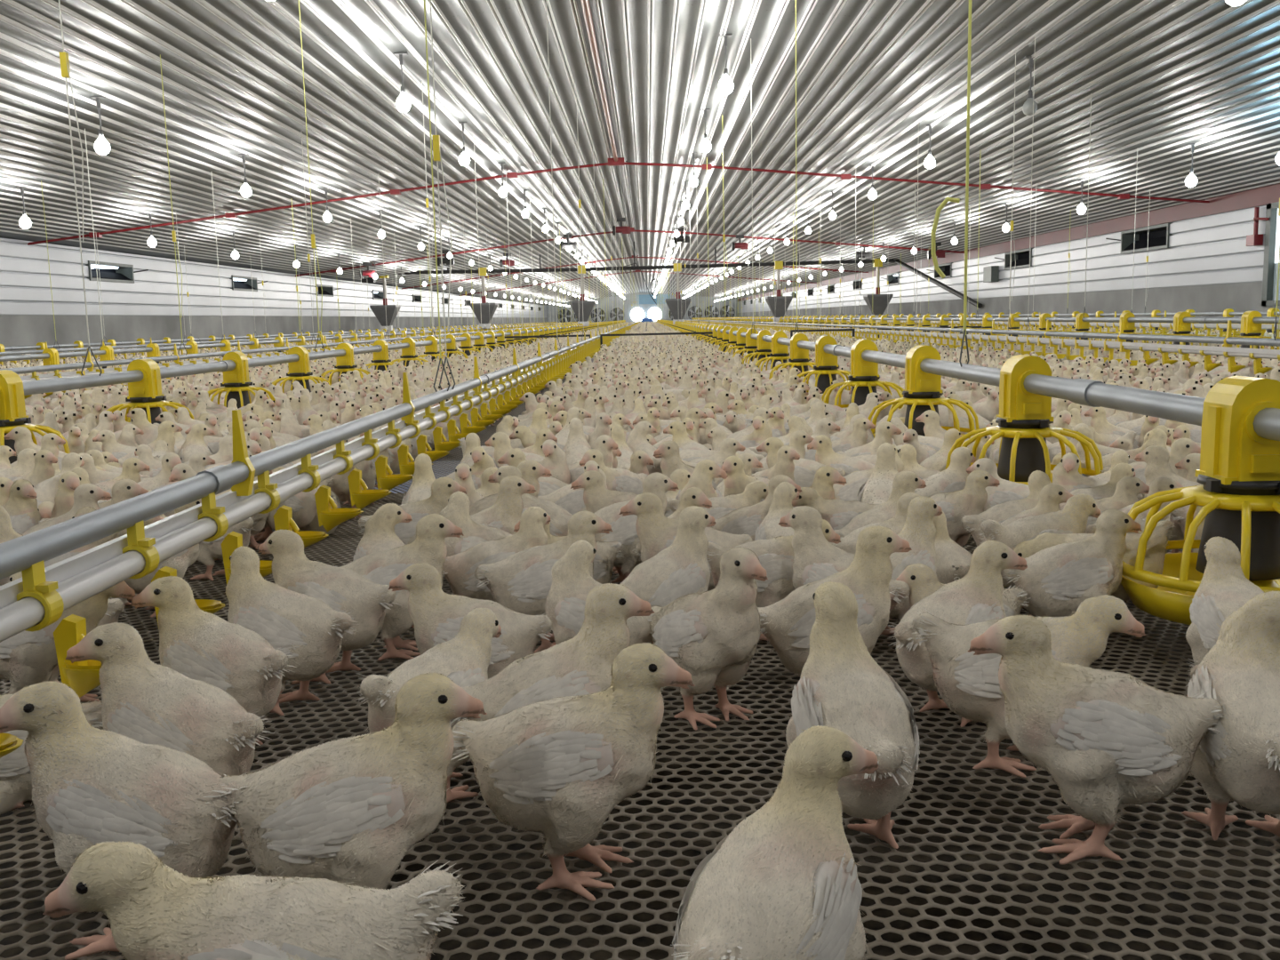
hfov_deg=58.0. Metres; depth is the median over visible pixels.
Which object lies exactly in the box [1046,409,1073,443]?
chicken
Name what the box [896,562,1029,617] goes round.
chicken
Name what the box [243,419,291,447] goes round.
chicken
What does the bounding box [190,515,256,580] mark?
chicken
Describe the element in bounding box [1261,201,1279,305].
door
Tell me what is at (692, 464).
chicken
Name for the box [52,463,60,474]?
chicken
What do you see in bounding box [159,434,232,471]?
chicken
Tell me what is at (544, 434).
chicken
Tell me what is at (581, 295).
switch
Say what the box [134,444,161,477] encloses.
chicken
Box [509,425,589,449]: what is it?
chicken
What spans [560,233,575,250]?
winch
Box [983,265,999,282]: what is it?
control box
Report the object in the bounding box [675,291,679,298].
switch
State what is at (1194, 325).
cup
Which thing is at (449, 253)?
hanging lamp
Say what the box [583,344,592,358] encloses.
cup
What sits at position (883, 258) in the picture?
hanging lamp
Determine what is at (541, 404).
chicken
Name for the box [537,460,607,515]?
chicken
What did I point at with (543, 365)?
cup
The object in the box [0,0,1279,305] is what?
ceiling
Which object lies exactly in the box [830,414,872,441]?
chicken
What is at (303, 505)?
chicken
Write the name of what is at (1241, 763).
chicken
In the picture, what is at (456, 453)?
floor slats
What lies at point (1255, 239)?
red standpipe
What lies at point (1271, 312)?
feeding line
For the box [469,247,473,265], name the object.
hanging lamp
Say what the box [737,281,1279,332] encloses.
wall
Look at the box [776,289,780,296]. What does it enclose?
switch
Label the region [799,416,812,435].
chicken
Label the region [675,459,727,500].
chicken
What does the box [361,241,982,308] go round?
pipe
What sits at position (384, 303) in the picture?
switch
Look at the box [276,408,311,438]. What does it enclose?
chicken
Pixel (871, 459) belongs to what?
chicken
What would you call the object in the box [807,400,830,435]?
chicken
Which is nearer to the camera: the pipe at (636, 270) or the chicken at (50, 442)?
the chicken at (50, 442)
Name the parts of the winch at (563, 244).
motor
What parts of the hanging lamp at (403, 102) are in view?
bulb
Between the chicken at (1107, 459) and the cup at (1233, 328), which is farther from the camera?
the cup at (1233, 328)
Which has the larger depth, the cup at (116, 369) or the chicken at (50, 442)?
the cup at (116, 369)
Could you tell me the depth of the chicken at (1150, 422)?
3.26 m
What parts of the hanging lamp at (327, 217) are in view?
bulb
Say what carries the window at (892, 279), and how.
in the wall at (1212, 249)
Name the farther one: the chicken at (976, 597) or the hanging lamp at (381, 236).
the hanging lamp at (381, 236)
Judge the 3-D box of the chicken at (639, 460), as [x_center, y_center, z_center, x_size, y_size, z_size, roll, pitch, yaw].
[-0.040,0.005,2.949,0.128,0.174,0.180,-3,8,-12]
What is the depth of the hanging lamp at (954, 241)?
22.30 m
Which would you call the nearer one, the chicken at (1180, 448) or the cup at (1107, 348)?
the chicken at (1180, 448)
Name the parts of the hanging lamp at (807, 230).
bulb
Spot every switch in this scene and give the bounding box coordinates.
[383,298,387,304]
[481,296,486,303]
[580,294,584,300]
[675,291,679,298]
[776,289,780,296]
[875,287,879,294]
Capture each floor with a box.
[0,460,1279,959]
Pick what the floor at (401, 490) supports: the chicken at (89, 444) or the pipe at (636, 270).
the chicken at (89, 444)
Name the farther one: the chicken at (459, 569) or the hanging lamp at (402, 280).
the hanging lamp at (402, 280)
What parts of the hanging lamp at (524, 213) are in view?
bulb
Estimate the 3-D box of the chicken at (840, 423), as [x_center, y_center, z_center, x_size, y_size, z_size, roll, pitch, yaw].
[0.672,-0.152,3.849,0.182,0.201,0.110,-6,9,-29]
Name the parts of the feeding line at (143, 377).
suspension cord, suspension cord, suspension cord, suspension cord, suspension cord, suspension cord, suspension cord, suspension cord, suspension cord, suspension cord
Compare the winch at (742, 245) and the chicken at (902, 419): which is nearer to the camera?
the chicken at (902, 419)
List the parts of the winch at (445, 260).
motor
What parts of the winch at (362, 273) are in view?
motor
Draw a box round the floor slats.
[413,323,647,461]
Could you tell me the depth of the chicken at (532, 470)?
2.28 m
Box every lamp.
[16,185,31,228]
[89,96,110,154]
[144,213,156,247]
[230,231,239,259]
[238,153,251,197]
[292,243,299,267]
[321,187,331,222]
[336,253,342,273]
[372,260,377,279]
[376,209,384,238]
[393,51,410,111]
[400,266,404,282]
[417,225,423,249]
[447,237,452,258]
[458,121,469,165]
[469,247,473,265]
[488,254,492,271]
[497,162,506,197]
[521,189,528,217]
[542,208,548,232]
[555,222,560,243]
[566,232,571,251]
[574,241,578,258]
[667,236,671,253]
[670,227,674,246]
[674,216,679,237]
[678,200,683,224]
[682,180,688,209]
[689,152,697,186]
[700,108,711,152]
[719,33,733,94]
[755,242,759,259]
[768,234,772,253]
[784,224,789,244]
[805,209,810,233]
[829,191,836,219]
[868,165,876,199]
[880,242,886,261]
[911,232,916,254]
[924,124,935,168]
[951,220,957,244]
[1002,203,1009,231]
[1022,56,1038,115]
[1076,179,1086,214]
[1184,143,1197,187]
[1225,0,1246,6]
[1275,114,1279,165]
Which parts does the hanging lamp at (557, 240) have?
bulb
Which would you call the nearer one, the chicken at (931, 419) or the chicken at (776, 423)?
the chicken at (931, 419)
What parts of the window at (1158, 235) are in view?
panel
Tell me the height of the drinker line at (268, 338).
1.985 m
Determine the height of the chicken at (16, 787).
0.170 m
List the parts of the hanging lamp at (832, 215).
bulb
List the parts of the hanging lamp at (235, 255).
bulb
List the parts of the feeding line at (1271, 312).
suspension cord, suspension cord, suspension cord, suspension cord, suspension cord, suspension cord, suspension cord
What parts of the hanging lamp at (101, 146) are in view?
bulb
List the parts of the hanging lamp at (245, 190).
bulb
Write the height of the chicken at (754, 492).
0.176 m
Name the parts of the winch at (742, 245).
motor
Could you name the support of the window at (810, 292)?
in the wall at (1212, 249)
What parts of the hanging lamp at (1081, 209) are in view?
bulb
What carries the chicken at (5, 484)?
on the floor at (401, 490)
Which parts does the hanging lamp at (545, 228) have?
bulb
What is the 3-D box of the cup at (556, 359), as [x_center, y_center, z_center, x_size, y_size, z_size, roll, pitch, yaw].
[-0.574,-0.794,8.203,0.116,0.145,0.052,-1,8,1]
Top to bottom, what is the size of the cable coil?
1.197 m
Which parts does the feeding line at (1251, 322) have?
suspension cord, suspension cord, suspension cord, suspension cord, suspension cord, suspension cord, suspension cord, suspension cord, suspension cord, suspension cord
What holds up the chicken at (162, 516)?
on the floor at (401, 490)
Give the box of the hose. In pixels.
[931,197,959,278]
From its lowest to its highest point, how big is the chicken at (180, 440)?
0.199 m
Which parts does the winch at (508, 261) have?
motor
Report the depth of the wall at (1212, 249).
20.70 m
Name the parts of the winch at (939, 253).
motor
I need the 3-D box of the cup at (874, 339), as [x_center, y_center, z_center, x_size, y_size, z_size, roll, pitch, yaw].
[3.037,-1.879,14.966,0.116,0.145,0.052,-1,8,1]
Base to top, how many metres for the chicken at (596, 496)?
0.204 m
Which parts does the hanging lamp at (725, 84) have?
bulb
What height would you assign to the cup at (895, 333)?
0.145 m
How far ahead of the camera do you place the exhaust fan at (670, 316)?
103.76 m
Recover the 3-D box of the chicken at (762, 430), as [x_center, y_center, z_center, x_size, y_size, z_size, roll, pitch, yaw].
[0.303,-0.082,3.353,0.187,0.215,0.115,3,9,30]
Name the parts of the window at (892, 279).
frame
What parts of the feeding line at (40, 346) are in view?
suspension cord, suspension cord, suspension cord, suspension cord, suspension cord, suspension cord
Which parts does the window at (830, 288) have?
frame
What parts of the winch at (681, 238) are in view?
motor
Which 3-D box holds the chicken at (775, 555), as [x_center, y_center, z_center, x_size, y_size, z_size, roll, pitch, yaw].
[0.202,0.153,1.811,0.222,0.183,0.111,-6,9,-29]
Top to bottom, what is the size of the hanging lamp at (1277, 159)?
0.456 m
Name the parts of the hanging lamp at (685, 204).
bulb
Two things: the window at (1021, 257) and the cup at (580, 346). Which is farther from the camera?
the window at (1021, 257)
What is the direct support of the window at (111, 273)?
in the wall at (25, 283)
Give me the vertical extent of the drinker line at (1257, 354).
2.347 m
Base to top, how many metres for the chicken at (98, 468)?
0.162 m
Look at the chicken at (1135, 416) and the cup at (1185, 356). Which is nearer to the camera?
the chicken at (1135, 416)
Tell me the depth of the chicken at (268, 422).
3.79 m
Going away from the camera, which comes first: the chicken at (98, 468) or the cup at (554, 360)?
the chicken at (98, 468)
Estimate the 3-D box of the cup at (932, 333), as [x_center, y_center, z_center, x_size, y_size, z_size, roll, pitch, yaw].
[3.017,-1.428,11.747,0.116,0.145,0.052,-1,8,1]
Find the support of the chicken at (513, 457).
on the floor at (401, 490)
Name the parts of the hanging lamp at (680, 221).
bulb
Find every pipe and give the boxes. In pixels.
[27,157,1209,245]
[295,227,964,276]
[361,241,982,308]
[401,255,868,289]
[458,270,816,295]
[580,0,617,161]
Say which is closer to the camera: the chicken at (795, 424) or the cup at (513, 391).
the chicken at (795, 424)
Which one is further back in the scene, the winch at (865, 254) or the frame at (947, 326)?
the winch at (865, 254)
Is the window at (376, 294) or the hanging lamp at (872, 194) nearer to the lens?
the hanging lamp at (872, 194)
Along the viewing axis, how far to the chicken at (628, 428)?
3.95 m
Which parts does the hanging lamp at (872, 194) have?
bulb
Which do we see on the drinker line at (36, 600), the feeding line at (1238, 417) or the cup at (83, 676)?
the cup at (83, 676)
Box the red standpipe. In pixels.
[1246,207,1269,246]
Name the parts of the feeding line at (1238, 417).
suspension cord, suspension cord, suspension cord, suspension cord, suspension cord, suspension cord, suspension cord, suspension cord, suspension cord, suspension cord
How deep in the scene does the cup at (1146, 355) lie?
6.79 m
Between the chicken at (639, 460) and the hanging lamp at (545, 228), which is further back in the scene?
the hanging lamp at (545, 228)
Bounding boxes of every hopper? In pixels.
[369,275,400,330]
[469,267,497,327]
[568,264,595,326]
[665,263,690,324]
[765,261,792,321]
[863,258,893,317]
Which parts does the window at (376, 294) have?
frame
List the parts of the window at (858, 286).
frame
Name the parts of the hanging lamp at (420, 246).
bulb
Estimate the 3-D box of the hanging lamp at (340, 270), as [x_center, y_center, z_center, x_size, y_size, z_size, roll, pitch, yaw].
[-6.694,-4.814,25.723,0.116,0.456,0.116,-1,8,1]
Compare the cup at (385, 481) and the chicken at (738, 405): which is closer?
the cup at (385, 481)
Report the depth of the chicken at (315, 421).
3.81 m
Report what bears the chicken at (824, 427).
on the floor at (401, 490)
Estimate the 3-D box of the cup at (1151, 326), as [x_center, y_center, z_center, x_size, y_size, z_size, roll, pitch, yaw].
[5.621,-1.641,12.610,0.116,0.145,0.052,-1,8,1]
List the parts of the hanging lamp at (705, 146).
bulb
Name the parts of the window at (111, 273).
panel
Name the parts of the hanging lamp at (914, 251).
bulb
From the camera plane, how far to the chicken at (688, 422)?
3.46 m
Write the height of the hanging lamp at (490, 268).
0.456 m
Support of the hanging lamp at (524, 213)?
hanging from the ceiling
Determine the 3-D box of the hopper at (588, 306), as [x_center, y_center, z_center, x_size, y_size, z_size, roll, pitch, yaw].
[-1.746,-5.585,35.076,0.760,1.820,0.760,-1,8,1]
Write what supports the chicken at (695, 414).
on the floor at (401, 490)
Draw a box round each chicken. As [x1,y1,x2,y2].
[0,445,15,471]
[0,448,38,480]
[0,477,13,505]
[0,505,23,585]
[0,580,135,702]
[0,680,246,959]
[0,692,103,814]
[1,479,41,534]
[3,426,67,470]
[9,571,127,626]
[10,432,66,468]
[12,449,57,487]
[21,483,111,535]
[33,452,84,487]
[33,475,60,508]
[37,501,54,518]
[38,478,148,537]
[42,840,465,959]
[44,506,118,599]
[50,471,111,518]
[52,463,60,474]
[57,425,85,454]
[65,621,272,776]
[72,467,90,484]
[78,452,151,484]
[84,429,102,453]
[85,449,150,478]
[92,430,136,459]
[95,465,105,471]
[96,457,150,496]
[101,451,119,463]
[107,461,122,467]
[112,515,163,606]
[116,424,143,447]
[118,420,182,473]
[124,498,201,617]
[130,575,296,744]
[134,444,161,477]
[137,452,182,490]
[139,440,168,474]
[146,489,167,518]
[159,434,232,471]
[163,463,197,517]
[173,424,185,453]
[176,423,215,463]
[184,423,222,454]
[188,452,215,472]
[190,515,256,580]
[203,672,487,889]
[204,414,223,437]
[204,439,261,470]
[214,488,254,559]
[216,470,272,549]
[218,421,229,436]
[224,546,358,715]
[226,421,247,441]
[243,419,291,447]
[244,410,280,435]
[247,449,274,541]
[248,427,271,451]
[258,529,401,684]
[259,450,333,486]
[260,426,275,448]
[261,418,301,441]
[266,489,317,531]
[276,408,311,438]
[280,448,324,467]
[297,485,341,534]
[303,414,322,435]
[314,409,342,426]
[321,419,334,431]
[323,439,347,451]
[327,464,363,518]
[339,512,463,660]
[343,435,375,504]
[350,607,501,803]
[353,503,414,627]
[356,405,395,428]
[356,476,467,543]
[359,429,412,487]
[374,428,390,489]
[377,423,412,447]
[387,563,553,679]
[399,433,431,472]
[401,453,435,504]
[439,491,511,557]
[442,506,550,600]
[447,447,495,488]
[450,583,654,723]
[451,641,694,901]
[454,462,483,505]
[457,437,520,458]
[458,432,499,468]
[469,459,551,515]
[469,475,536,535]
[472,510,613,653]
[476,467,499,497]
[485,432,543,467]
[488,464,572,535]
[493,428,557,460]
[496,415,514,436]
[497,448,567,495]
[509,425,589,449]
[510,407,551,448]
[511,416,519,431]
[513,512,623,583]
[519,400,565,425]
[526,401,550,427]
[527,420,562,435]
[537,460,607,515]
[538,439,570,484]
[544,539,654,646]
[552,410,594,434]
[554,407,580,438]
[562,416,591,465]
[568,434,618,483]
[568,448,621,468]
[570,470,671,573]
[578,408,591,425]
[579,448,647,494]
[587,411,612,448]
[593,472,679,583]
[608,411,631,431]
[609,413,631,441]
[610,424,632,470]
[618,492,754,590]
[620,505,716,644]
[625,420,662,474]
[626,449,653,475]
[632,412,680,431]
[632,487,711,561]
[646,407,661,437]
[646,433,656,445]
[649,546,767,730]
[653,417,698,447]
[653,440,723,492]
[654,408,707,443]
[655,456,697,466]
[657,408,714,444]
[658,441,740,462]
[661,401,722,431]
[663,421,709,450]
[664,468,691,517]
[666,480,767,519]
[670,405,736,424]
[671,408,680,421]
[672,725,878,959]
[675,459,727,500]
[688,438,745,467]
[698,417,733,445]
[701,408,732,432]
[702,443,712,450]
[706,519,840,640]
[707,426,765,461]
[710,474,801,541]
[714,453,763,496]
[720,456,769,502]
[721,410,751,432]
[726,407,774,438]
[727,399,752,423]
[734,416,772,447]
[747,415,808,456]
[751,430,814,474]
[752,445,799,482]
[754,481,799,540]
[756,437,845,487]
[757,525,911,674]
[767,407,786,437]
[778,505,910,612]
[780,403,791,434]
[785,580,919,848]
[786,404,813,432]
[792,399,821,419]
[792,465,847,509]
[792,487,878,530]
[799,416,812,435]
[804,417,839,461]
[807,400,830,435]
[807,434,874,475]
[825,414,835,422]
[829,402,859,434]
[829,491,919,554]
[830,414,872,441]
[831,417,875,452]
[832,444,903,501]
[833,471,926,538]
[836,444,902,464]
[840,405,873,444]
[843,421,902,456]
[856,442,897,504]
[875,404,906,427]
[880,496,943,634]
[883,539,1027,727]
[888,416,908,444]
[891,424,965,450]
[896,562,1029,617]
[898,416,904,423]
[898,443,940,479]
[903,428,937,463]
[910,594,1146,777]
[914,409,968,447]
[914,446,975,496]
[919,428,961,471]
[928,470,999,547]
[932,510,972,583]
[946,392,990,434]
[960,470,1060,546]
[966,457,1029,511]
[967,435,994,464]
[968,614,1223,864]
[978,493,1100,616]
[979,483,1073,589]
[984,421,991,458]
[985,418,1001,463]
[1002,508,1142,617]
[1013,520,1175,633]
[1045,408,1082,439]
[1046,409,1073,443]
[1047,423,1089,474]
[1048,398,1072,424]
[1050,452,1066,472]
[1052,452,1143,501]
[1059,463,1135,505]
[1059,476,1149,526]
[1067,402,1081,411]
[1072,426,1124,475]
[1080,430,1171,476]
[1083,406,1139,449]
[1083,475,1183,552]
[1087,449,1129,481]
[1088,409,1129,425]
[1088,425,1137,449]
[1100,438,1200,499]
[1109,436,1132,450]
[1115,415,1159,435]
[1131,412,1167,425]
[1134,445,1199,552]
[1138,415,1167,447]
[1142,428,1170,454]
[1154,424,1170,451]
[1164,419,1201,442]
[1168,428,1174,447]
[1169,504,1190,535]
[1173,424,1200,447]
[1175,453,1201,484]
[1181,589,1279,840]
[1185,536,1263,696]
[1186,658,1199,686]
[1191,484,1205,551]
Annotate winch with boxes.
[359,262,376,278]
[437,249,454,265]
[499,253,514,267]
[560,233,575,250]
[612,217,630,235]
[673,227,689,244]
[731,234,748,250]
[856,246,872,260]
[926,242,944,259]
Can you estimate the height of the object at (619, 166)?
0.166 m
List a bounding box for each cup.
[0,732,23,757]
[42,392,53,398]
[53,614,101,697]
[75,370,89,390]
[113,367,127,385]
[151,566,224,628]
[162,362,170,379]
[220,531,271,583]
[273,504,328,548]
[314,485,363,532]
[347,468,391,509]
[375,455,412,490]
[397,443,432,474]
[416,434,449,462]
[432,425,460,451]
[447,418,469,441]
[459,412,486,433]
[470,407,495,427]
[480,402,503,420]
[488,398,511,415]
[496,393,517,410]
[504,390,524,405]
[510,387,523,401]
[516,384,524,397]
[521,381,539,394]
[527,378,543,391]
[531,376,545,388]
[536,374,547,384]
[540,363,556,382]
[540,372,553,383]
[543,361,557,381]
[546,360,562,379]
[549,359,564,379]
[552,358,565,378]
[558,355,571,373]
[558,356,569,373]
[560,354,571,373]
[562,353,570,368]
[565,352,569,367]
[567,352,572,365]
[569,351,574,363]
[570,350,582,363]
[578,347,586,361]
[579,345,585,358]
[580,347,584,359]
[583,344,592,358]
[865,328,872,340]
[870,328,879,340]
[885,329,890,341]
[889,330,900,342]
[894,330,901,341]
[898,330,909,342]
[904,330,910,343]
[913,331,921,344]
[924,334,931,345]
[930,332,943,345]
[936,332,946,345]
[943,333,953,348]
[950,333,959,348]
[956,333,966,349]
[964,335,973,349]
[971,334,982,351]
[979,335,986,347]
[988,335,1000,351]
[997,336,1010,351]
[1006,336,1020,353]
[1016,336,1031,354]
[1026,336,1041,356]
[1037,337,1053,357]
[1048,337,1065,359]
[1060,321,1068,331]
[1061,338,1079,359]
[1066,321,1074,331]
[1074,339,1086,359]
[1088,340,1108,362]
[1096,322,1106,333]
[1104,322,1115,333]
[1104,341,1121,362]
[1112,322,1118,333]
[1120,341,1137,366]
[1139,322,1151,334]
[1143,351,1159,365]
[1149,322,1160,335]
[1159,322,1171,335]
[1161,352,1177,365]
[1182,353,1199,367]
[1192,323,1205,335]
[1203,323,1216,336]
[1204,354,1221,371]
[1216,323,1226,336]
[1227,356,1246,373]
[1231,326,1238,336]
[1253,358,1273,374]
[1272,324,1279,338]
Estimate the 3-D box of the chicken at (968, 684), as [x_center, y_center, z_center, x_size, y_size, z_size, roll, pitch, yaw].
[0.422,0.217,1.279,0.236,0.194,0.118,-2,8,-3]
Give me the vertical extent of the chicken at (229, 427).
0.201 m
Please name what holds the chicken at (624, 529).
on the floor at (401, 490)
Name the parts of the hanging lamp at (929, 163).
bulb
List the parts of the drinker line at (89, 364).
suspension cord, suspension cord, suspension cord, suspension cord, suspension cord, suspension cord, suspension cord, suspension cord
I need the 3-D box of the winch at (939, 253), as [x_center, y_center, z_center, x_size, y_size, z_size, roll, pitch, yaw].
[7.040,-5.447,27.467,0.400,0.385,0.220,-1,8,1]
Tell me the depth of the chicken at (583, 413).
3.97 m
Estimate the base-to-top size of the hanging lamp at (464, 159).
0.456 m
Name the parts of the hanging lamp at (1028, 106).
bulb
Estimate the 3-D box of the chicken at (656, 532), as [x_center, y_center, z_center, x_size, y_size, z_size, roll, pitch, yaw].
[0.081,0.124,1.921,0.209,0.215,0.124,2,9,22]
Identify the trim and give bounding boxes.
[0,238,543,305]
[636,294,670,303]
[738,183,1279,301]
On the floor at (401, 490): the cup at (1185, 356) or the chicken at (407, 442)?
the chicken at (407, 442)
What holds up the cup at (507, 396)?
on the drinker line at (36, 600)
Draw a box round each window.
[85,260,148,283]
[229,275,267,291]
[314,283,340,296]
[371,289,390,300]
[411,294,424,303]
[441,296,451,304]
[464,299,473,305]
[788,290,796,298]
[803,288,813,296]
[823,284,835,294]
[848,279,863,290]
[880,272,900,285]
[926,262,953,279]
[994,248,1033,270]
[1105,223,1172,254]
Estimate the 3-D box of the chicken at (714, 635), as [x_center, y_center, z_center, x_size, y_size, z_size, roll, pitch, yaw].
[0.083,0.186,1.445,0.113,0.225,0.211,-6,9,-31]
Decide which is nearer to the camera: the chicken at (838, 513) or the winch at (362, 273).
the chicken at (838, 513)
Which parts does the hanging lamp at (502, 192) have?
bulb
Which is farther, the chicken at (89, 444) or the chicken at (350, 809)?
the chicken at (89, 444)
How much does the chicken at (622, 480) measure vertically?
0.206 m
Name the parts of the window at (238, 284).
panel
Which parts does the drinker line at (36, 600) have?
suspension cord, suspension cord, suspension cord, suspension cord, suspension cord, suspension cord, suspension cord, suspension cord, suspension cord, suspension cord, suspension cord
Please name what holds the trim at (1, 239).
attached to the wall at (25, 283)
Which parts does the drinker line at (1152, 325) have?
suspension cord, suspension cord, suspension cord, suspension cord, suspension cord, suspension cord, suspension cord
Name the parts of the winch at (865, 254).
motor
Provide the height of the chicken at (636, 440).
0.215 m
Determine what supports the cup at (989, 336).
on the drinker line at (1257, 354)
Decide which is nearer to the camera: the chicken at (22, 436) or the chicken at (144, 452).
the chicken at (144, 452)
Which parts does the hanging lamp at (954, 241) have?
bulb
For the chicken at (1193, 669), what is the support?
on the floor at (401, 490)
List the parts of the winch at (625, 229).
motor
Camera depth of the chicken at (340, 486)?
2.95 m
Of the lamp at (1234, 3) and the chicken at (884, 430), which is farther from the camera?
the lamp at (1234, 3)
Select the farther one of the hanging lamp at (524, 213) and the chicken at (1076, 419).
the hanging lamp at (524, 213)
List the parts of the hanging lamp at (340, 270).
bulb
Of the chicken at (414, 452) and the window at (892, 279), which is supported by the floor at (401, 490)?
the chicken at (414, 452)
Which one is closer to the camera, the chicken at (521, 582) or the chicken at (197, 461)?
the chicken at (521, 582)
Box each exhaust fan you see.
[556,308,573,322]
[573,312,589,321]
[590,307,606,322]
[608,306,624,320]
[629,306,645,321]
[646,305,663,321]
[667,310,673,320]
[687,304,703,319]
[704,304,719,317]
[720,304,735,317]
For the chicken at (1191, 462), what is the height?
0.201 m
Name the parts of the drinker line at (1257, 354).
suspension cord, suspension cord, suspension cord, suspension cord, suspension cord, suspension cord, suspension cord, suspension cord, suspension cord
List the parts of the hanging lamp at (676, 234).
bulb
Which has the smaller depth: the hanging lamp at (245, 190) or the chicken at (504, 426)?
the chicken at (504, 426)
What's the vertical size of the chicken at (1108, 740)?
0.221 m
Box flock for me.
[0,320,1279,450]
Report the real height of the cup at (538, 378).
0.093 m
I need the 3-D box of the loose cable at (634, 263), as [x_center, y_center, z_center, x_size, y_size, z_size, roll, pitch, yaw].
[-0.004,-5.918,34.892,1.019,1.266,0.073,-1,8,1]
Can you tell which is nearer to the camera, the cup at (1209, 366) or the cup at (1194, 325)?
the cup at (1209, 366)
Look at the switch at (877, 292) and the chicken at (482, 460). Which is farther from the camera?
the switch at (877, 292)
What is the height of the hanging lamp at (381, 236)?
0.456 m
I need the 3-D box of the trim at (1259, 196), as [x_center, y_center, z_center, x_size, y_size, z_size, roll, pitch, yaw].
[8.479,-8.588,49.738,0.120,0.260,109.000,-1,8,1]
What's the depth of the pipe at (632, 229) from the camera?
29.41 m
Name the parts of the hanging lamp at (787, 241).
bulb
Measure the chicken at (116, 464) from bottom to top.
0.150 m
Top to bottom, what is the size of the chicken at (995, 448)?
0.212 m
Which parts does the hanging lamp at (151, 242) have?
bulb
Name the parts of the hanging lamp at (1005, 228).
bulb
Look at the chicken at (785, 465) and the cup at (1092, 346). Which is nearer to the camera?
the chicken at (785, 465)
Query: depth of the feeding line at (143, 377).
5.41 m
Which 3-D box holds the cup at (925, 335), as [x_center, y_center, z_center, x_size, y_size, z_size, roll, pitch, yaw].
[3.018,-1.463,11.995,0.116,0.145,0.052,-1,8,1]
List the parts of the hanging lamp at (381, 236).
bulb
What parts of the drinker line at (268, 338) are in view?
suspension cord, suspension cord, suspension cord, suspension cord, suspension cord, suspension cord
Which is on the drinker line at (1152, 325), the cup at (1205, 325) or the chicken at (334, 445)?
the cup at (1205, 325)
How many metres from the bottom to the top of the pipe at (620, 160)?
1.040 m
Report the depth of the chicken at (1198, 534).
1.92 m
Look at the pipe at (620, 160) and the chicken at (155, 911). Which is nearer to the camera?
the chicken at (155, 911)
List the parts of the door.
pane, pane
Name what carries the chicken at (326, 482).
on the floor at (401, 490)
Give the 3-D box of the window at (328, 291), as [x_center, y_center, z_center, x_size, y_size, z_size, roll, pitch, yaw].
[-8.876,-5.315,32.460,0.480,0.320,1.856,-1,8,1]
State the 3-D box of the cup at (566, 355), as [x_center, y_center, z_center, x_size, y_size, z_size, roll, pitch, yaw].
[-0.567,-0.933,9.193,0.116,0.145,0.052,-1,8,1]
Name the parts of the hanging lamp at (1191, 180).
bulb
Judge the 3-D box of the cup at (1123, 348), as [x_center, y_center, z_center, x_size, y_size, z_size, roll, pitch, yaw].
[2.987,-0.770,7.043,0.116,0.145,0.052,-1,8,1]
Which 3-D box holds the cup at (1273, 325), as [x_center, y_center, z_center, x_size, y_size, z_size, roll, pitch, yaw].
[5.605,-1.294,10.134,0.116,0.145,0.052,-1,8,1]
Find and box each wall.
[0,237,547,317]
[0,314,547,355]
[546,292,738,322]
[737,204,1266,312]
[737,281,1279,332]
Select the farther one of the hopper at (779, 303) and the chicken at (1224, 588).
the hopper at (779, 303)
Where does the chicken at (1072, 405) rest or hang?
on the floor at (401, 490)
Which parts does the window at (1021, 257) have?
panel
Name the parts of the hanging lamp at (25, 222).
bulb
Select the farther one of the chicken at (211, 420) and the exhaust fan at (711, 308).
the exhaust fan at (711, 308)
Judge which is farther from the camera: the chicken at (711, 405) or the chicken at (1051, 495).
the chicken at (711, 405)
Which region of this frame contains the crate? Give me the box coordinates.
[640,318,653,322]
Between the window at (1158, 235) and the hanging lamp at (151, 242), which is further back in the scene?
the window at (1158, 235)
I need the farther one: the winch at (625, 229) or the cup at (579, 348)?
the winch at (625, 229)
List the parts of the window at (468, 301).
frame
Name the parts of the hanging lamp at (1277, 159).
bulb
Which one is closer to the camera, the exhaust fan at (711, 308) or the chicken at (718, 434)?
the chicken at (718, 434)
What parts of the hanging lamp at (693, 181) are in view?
bulb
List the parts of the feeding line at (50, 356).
suspension cord, suspension cord, suspension cord, suspension cord, suspension cord, suspension cord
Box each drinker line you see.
[0,0,639,757]
[0,54,607,399]
[0,180,571,365]
[683,35,1279,374]
[713,151,1279,338]
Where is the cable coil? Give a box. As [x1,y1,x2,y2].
[649,275,659,295]
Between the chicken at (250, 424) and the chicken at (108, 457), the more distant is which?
the chicken at (250, 424)
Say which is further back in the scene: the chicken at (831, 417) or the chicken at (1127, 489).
the chicken at (831, 417)
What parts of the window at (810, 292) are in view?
frame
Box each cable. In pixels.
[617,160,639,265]
[623,263,656,304]
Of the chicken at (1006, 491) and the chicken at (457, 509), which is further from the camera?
the chicken at (1006, 491)
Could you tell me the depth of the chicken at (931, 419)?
3.26 m
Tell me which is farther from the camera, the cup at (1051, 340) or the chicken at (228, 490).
the cup at (1051, 340)
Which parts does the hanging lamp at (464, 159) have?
bulb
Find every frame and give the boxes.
[485,334,590,352]
[600,331,712,344]
[790,328,854,338]
[876,326,982,341]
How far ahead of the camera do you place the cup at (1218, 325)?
11.11 m
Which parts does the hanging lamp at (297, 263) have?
bulb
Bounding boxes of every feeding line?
[0,0,626,463]
[0,128,591,371]
[0,231,558,361]
[656,0,1279,624]
[691,93,1279,354]
[730,189,1279,335]

